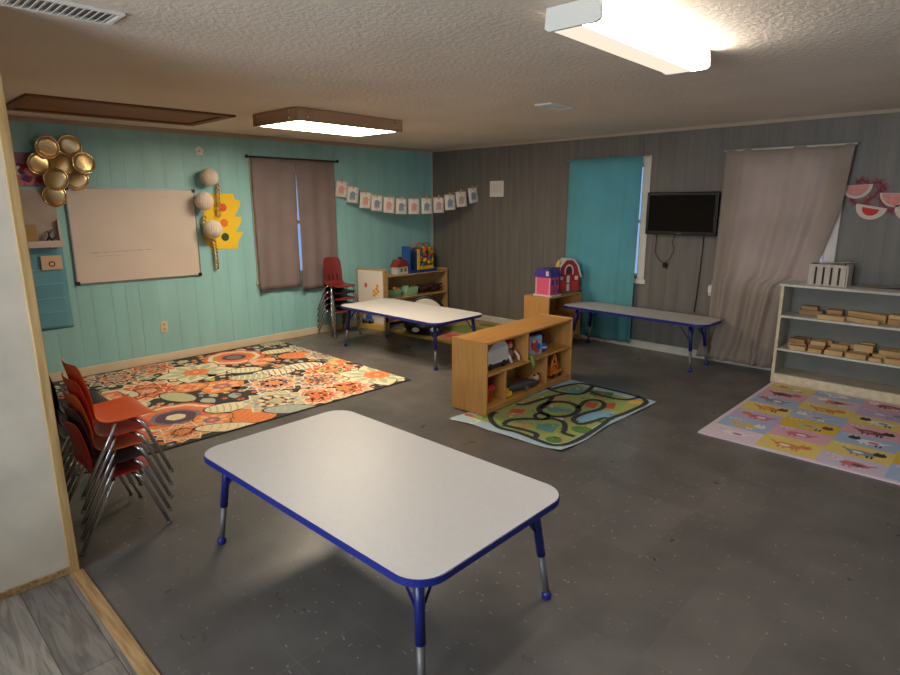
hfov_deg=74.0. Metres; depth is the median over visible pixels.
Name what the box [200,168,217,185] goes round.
paper ball
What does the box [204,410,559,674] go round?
table
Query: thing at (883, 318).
wooden block
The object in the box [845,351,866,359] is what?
wooden block
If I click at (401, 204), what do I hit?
paper
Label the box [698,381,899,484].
play mat
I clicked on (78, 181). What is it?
plate
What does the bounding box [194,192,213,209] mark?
paper ball
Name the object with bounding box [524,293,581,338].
cubby shelf
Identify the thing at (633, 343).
baseboard
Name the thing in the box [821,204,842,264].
window
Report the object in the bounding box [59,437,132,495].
chair
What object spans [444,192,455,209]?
paper
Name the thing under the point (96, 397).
chair
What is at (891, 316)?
wooden block
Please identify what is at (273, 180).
curtain
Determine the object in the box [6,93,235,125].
attic hatch
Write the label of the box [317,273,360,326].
chair
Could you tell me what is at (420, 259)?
cube
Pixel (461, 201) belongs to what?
paper
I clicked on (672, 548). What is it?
floor
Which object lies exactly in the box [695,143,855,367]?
curtain
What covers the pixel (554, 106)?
ceiling vent
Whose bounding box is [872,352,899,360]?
wooden block
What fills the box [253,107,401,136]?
ceiling lamp
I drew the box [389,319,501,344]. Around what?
play mat
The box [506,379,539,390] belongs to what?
plane
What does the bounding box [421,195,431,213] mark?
paper
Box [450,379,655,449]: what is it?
mat
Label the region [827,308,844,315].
wooden block
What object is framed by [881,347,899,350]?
wooden block
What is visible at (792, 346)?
wooden block
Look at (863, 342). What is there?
wooden block
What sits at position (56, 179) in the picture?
plate
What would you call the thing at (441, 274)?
storage shelf
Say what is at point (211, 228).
paper ball
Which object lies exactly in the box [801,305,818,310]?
wooden block
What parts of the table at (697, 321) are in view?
leg, leg, leg, leg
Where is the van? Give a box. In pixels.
[488,341,507,370]
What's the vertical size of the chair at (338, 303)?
0.680 m
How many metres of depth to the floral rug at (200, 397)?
5.59 m
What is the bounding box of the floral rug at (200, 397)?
[53,341,410,477]
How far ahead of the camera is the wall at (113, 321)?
6.69 m
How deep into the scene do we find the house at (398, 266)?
8.40 m
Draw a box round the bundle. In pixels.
[46,229,56,240]
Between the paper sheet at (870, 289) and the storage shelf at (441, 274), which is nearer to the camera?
the paper sheet at (870, 289)
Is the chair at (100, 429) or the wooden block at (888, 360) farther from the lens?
the wooden block at (888, 360)
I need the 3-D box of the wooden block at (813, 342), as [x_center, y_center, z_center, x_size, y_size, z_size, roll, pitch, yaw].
[3.389,0.050,5.494,0.120,0.040,0.070,11,17,40]
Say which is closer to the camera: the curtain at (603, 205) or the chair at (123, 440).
the chair at (123, 440)
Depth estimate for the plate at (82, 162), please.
5.62 m
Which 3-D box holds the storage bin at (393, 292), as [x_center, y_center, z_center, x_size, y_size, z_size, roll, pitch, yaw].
[-0.844,-0.643,8.438,0.200,0.150,0.300,12,18,43]
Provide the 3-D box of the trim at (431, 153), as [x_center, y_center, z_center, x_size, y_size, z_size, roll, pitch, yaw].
[-0.267,-1.625,9.113,0.016,2.332,0.016,12,18,43]
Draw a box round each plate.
[26,151,50,174]
[34,135,59,158]
[41,186,67,206]
[42,168,68,190]
[49,152,73,174]
[57,134,81,156]
[68,168,88,190]
[72,151,94,173]
[845,184,872,198]
[856,204,886,219]
[880,193,899,206]
[895,205,899,218]
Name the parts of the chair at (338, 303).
leg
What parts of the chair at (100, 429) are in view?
leg, leg, leg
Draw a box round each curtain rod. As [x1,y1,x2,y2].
[245,154,338,162]
[724,142,858,151]
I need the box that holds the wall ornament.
[195,146,203,154]
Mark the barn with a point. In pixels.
(569, 268)
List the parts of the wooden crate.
rail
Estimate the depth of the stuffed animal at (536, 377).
5.37 m
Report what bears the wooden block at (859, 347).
on the wooden block at (851, 350)
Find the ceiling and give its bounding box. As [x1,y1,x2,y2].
[0,0,899,149]
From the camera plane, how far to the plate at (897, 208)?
5.14 m
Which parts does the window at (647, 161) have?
sill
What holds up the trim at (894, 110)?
attached to the wall at (492, 249)
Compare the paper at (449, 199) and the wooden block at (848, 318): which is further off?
the paper at (449, 199)
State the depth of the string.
8.04 m
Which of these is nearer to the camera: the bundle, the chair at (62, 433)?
the chair at (62, 433)
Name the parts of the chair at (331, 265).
leg, leg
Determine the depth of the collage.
5.38 m
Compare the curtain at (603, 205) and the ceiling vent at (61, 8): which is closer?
the ceiling vent at (61, 8)
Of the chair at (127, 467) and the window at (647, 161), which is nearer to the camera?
the chair at (127, 467)
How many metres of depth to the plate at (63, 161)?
5.54 m
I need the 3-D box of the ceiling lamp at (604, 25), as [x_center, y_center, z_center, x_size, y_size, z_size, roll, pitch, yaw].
[0.864,-1.352,2.737,0.250,0.092,1.166,11,17,41]
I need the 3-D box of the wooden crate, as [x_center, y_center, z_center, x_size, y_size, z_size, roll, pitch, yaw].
[3.422,-0.568,5.377,0.304,0.190,0.219,12,18,43]
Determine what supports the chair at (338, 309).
on the floor
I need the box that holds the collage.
[14,152,45,186]
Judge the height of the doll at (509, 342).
0.187 m
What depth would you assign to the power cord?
6.40 m
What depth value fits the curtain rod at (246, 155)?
7.17 m
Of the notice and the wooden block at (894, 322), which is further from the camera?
the notice
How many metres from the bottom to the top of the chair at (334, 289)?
0.680 m
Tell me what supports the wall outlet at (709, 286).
attached to the wall at (492, 249)
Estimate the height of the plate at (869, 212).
0.139 m
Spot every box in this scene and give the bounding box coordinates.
[20,190,64,247]
[25,225,37,241]
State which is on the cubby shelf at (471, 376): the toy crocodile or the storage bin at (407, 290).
the toy crocodile
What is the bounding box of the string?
[335,180,477,197]
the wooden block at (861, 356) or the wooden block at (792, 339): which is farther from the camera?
the wooden block at (792, 339)
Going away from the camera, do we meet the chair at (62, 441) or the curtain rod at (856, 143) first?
the chair at (62, 441)
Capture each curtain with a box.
[250,157,300,290]
[295,160,337,289]
[565,156,642,342]
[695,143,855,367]
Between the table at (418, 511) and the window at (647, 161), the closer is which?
the table at (418, 511)
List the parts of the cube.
panel, panel, panel, panel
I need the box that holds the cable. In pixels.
[655,234,674,263]
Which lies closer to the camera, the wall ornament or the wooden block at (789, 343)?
the wooden block at (789, 343)
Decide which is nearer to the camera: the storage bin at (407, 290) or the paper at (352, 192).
the paper at (352, 192)
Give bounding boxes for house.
[390,257,409,274]
[533,267,560,296]
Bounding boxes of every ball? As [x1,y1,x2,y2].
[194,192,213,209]
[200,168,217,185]
[203,220,222,237]
[542,342,546,350]
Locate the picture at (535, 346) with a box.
[531,339,540,352]
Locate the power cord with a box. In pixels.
[694,236,704,311]
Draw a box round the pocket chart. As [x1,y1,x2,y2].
[29,247,73,330]
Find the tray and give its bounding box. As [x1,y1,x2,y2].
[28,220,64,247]
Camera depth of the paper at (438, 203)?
8.21 m
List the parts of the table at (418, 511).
leg, leg, leg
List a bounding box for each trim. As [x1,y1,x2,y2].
[0,70,79,572]
[8,115,431,152]
[70,569,159,674]
[431,153,433,264]
[432,108,899,151]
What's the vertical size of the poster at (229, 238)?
0.620 m
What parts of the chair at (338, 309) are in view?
leg, leg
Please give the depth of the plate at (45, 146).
5.40 m
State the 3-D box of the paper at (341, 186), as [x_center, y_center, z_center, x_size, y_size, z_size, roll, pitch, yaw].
[-1.410,-1.941,7.758,0.175,0.254,0.011,-4,13,-17]
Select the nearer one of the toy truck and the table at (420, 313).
the table at (420, 313)
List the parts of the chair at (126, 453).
leg, leg, leg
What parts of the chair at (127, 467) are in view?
leg, leg, leg, leg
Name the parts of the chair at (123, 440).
leg, leg, leg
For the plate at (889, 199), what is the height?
0.118 m
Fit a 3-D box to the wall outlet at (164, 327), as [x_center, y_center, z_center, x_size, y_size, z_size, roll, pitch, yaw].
[-3.091,-0.115,6.462,0.010,0.116,0.074,12,18,43]
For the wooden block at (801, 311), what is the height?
0.045 m
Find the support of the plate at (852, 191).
attached to the wall at (492, 249)
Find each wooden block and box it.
[787,341,807,346]
[789,337,806,343]
[789,344,806,350]
[794,336,811,342]
[799,309,823,315]
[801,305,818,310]
[807,347,822,353]
[808,344,825,351]
[810,339,826,346]
[816,338,833,345]
[817,313,845,321]
[824,348,843,356]
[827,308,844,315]
[827,346,847,354]
[831,343,848,349]
[839,342,854,348]
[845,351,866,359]
[846,316,880,324]
[848,310,888,323]
[849,349,870,358]
[853,343,874,352]
[861,341,875,350]
[868,356,882,362]
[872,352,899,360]
[879,349,899,356]
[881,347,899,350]
[884,357,899,365]
[887,319,899,325]
[888,314,899,319]
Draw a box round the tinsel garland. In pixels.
[845,176,894,215]
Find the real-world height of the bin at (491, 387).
0.130 m
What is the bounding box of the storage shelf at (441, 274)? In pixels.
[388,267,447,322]
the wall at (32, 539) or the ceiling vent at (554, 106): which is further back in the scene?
the ceiling vent at (554, 106)
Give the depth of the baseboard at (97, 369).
6.73 m
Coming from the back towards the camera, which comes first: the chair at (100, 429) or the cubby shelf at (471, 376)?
the cubby shelf at (471, 376)
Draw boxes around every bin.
[388,287,401,297]
[398,284,417,295]
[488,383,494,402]
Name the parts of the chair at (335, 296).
leg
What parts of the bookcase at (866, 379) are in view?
panel, shelf, shelf, shelf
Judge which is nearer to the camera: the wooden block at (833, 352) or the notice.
the wooden block at (833, 352)
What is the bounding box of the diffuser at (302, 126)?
[262,121,391,135]
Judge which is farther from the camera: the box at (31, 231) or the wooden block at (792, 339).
the wooden block at (792, 339)
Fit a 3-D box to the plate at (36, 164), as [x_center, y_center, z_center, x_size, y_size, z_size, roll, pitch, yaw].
[-3.734,-1.582,5.425,0.046,0.206,0.206,7,14,28]
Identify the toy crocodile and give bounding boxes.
[529,353,534,368]
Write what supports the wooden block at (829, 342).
on the wooden block
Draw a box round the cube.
[402,242,436,272]
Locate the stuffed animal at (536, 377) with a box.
[527,373,539,380]
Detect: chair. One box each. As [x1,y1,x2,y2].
[49,376,108,456]
[52,396,71,466]
[55,416,130,483]
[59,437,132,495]
[61,358,173,499]
[61,372,172,513]
[61,386,172,528]
[61,400,172,542]
[61,413,171,556]
[317,257,358,313]
[317,267,360,320]
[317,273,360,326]
[317,280,360,332]
[318,292,360,338]
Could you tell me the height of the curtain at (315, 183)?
1.590 m
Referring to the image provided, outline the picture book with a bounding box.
[529,334,541,354]
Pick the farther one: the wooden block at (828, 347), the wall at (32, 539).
the wooden block at (828, 347)
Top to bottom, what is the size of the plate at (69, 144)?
0.206 m
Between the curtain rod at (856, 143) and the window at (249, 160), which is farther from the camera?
the window at (249, 160)
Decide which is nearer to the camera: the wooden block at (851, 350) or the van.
the van
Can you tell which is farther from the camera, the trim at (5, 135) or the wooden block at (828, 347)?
the wooden block at (828, 347)
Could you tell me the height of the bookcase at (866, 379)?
0.940 m
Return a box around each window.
[248,159,302,284]
[634,155,652,283]
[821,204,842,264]
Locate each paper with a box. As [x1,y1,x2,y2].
[335,178,347,197]
[346,184,358,203]
[359,189,370,207]
[371,192,382,211]
[383,194,394,212]
[396,196,406,213]
[408,196,418,213]
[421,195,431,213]
[433,195,443,212]
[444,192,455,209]
[455,189,466,206]
[468,185,478,203]
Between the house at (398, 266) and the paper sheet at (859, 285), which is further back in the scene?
the house at (398, 266)
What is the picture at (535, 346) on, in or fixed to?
attached to the picture book
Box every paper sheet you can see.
[813,262,853,262]
[852,286,899,293]
[859,285,899,287]
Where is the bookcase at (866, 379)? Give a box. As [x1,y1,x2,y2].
[770,280,899,404]
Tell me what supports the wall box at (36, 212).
attached to the wall at (113, 321)
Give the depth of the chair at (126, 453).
3.05 m
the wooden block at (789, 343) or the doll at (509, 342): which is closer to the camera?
the doll at (509, 342)
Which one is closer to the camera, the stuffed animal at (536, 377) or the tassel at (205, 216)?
the stuffed animal at (536, 377)
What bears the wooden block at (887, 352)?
on the wooden block at (875, 354)
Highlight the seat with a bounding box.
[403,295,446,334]
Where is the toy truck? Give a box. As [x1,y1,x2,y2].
[362,315,373,323]
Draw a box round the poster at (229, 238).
[203,193,242,248]
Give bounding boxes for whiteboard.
[64,186,201,285]
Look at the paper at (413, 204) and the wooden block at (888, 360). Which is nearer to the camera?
the wooden block at (888, 360)
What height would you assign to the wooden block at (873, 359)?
0.030 m
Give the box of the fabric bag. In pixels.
[529,331,544,341]
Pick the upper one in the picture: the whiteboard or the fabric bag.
the whiteboard
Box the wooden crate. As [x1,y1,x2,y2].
[807,263,853,286]
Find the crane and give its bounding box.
[547,353,560,377]
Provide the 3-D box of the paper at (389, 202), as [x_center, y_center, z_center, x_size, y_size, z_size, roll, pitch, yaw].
[-0.816,-1.791,7.993,0.158,0.249,0.011,-3,13,-13]
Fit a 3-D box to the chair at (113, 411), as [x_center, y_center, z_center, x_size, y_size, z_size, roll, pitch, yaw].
[-1.785,0.407,3.116,0.450,0.639,0.441,12,18,43]
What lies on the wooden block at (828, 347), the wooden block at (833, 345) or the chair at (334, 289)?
the wooden block at (833, 345)
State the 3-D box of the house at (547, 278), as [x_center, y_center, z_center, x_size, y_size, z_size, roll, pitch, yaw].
[1.153,-0.657,7.043,0.256,0.324,0.213,12,18,43]
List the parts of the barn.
door, loft door, door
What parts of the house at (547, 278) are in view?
corner post, door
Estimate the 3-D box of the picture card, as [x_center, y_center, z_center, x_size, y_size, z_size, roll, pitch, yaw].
[-3.741,-0.703,5.612,0.018,0.130,0.170,12,18,43]
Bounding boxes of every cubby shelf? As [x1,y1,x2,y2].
[452,313,572,415]
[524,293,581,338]
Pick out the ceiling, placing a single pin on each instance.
(455, 73)
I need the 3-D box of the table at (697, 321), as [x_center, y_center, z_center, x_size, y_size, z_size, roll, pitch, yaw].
[2.060,-0.042,6.629,0.500,0.500,1.720,-12,17,-42]
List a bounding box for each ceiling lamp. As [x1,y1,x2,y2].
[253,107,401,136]
[545,0,710,74]
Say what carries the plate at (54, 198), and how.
attached to the wall at (113, 321)
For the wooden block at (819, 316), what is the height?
0.040 m
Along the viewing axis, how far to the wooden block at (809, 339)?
5.63 m
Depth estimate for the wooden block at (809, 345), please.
5.47 m
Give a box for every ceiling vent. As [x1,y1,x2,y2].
[0,0,125,25]
[535,102,574,110]
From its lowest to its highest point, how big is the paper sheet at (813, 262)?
0.036 m
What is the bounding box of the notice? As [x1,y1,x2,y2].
[490,181,503,196]
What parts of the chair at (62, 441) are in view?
leg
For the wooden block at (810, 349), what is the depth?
5.42 m
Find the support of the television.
attached to the wall at (492, 249)
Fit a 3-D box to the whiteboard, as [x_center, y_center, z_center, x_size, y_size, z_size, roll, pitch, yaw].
[-3.197,-1.053,6.132,0.021,0.936,1.236,12,17,43]
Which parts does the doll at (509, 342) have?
arm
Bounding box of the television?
[645,191,720,236]
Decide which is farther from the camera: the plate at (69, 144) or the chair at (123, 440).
the plate at (69, 144)
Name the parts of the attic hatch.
panel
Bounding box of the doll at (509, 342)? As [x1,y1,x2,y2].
[505,340,519,362]
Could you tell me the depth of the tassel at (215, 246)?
6.71 m
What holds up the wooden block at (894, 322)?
on the bookcase at (866, 379)
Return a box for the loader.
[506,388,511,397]
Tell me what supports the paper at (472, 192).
hanging from the string
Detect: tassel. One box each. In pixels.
[201,215,213,241]
[212,240,219,268]
[215,183,220,216]
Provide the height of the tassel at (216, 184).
0.370 m
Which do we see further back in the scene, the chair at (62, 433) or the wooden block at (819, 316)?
the wooden block at (819, 316)
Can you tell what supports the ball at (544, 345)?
on the cubby shelf at (471, 376)
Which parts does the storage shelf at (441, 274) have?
panel, shelf, panel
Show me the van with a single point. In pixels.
(497, 352)
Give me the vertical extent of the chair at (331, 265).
0.680 m
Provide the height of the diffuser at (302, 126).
0.010 m
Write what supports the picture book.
on the cubby shelf at (471, 376)
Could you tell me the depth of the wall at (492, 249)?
6.82 m
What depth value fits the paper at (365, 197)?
7.89 m
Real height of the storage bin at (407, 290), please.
0.148 m
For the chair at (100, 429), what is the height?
0.639 m
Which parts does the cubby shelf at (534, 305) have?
panel, panel, shelf, panel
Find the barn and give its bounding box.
[555,257,582,293]
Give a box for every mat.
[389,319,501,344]
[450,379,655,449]
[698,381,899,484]
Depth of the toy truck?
8.15 m
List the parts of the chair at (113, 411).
leg, leg, leg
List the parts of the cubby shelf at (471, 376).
panel, panel, shelf, panel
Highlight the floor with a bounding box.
[0,319,899,674]
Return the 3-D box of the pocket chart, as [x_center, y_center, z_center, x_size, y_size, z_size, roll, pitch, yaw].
[-3.796,-0.463,5.632,0.016,0.790,0.345,12,18,43]
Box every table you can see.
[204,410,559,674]
[341,298,481,369]
[563,301,721,371]
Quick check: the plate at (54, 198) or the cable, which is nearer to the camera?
the plate at (54, 198)
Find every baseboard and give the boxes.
[49,320,358,381]
[475,314,771,370]
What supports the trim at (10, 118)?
attached to the wall at (113, 321)
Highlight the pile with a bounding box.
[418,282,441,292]
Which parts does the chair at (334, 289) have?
leg, leg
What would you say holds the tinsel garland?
attached to the wall at (492, 249)
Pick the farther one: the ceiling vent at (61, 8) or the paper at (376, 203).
the paper at (376, 203)
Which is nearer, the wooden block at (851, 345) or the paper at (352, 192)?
the wooden block at (851, 345)
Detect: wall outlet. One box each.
[160,321,167,332]
[708,285,711,295]
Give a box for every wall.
[0,144,70,600]
[9,121,431,373]
[432,112,899,361]
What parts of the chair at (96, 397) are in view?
leg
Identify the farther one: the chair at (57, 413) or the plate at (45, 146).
the plate at (45, 146)
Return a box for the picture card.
[40,255,62,269]
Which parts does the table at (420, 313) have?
leg, leg, leg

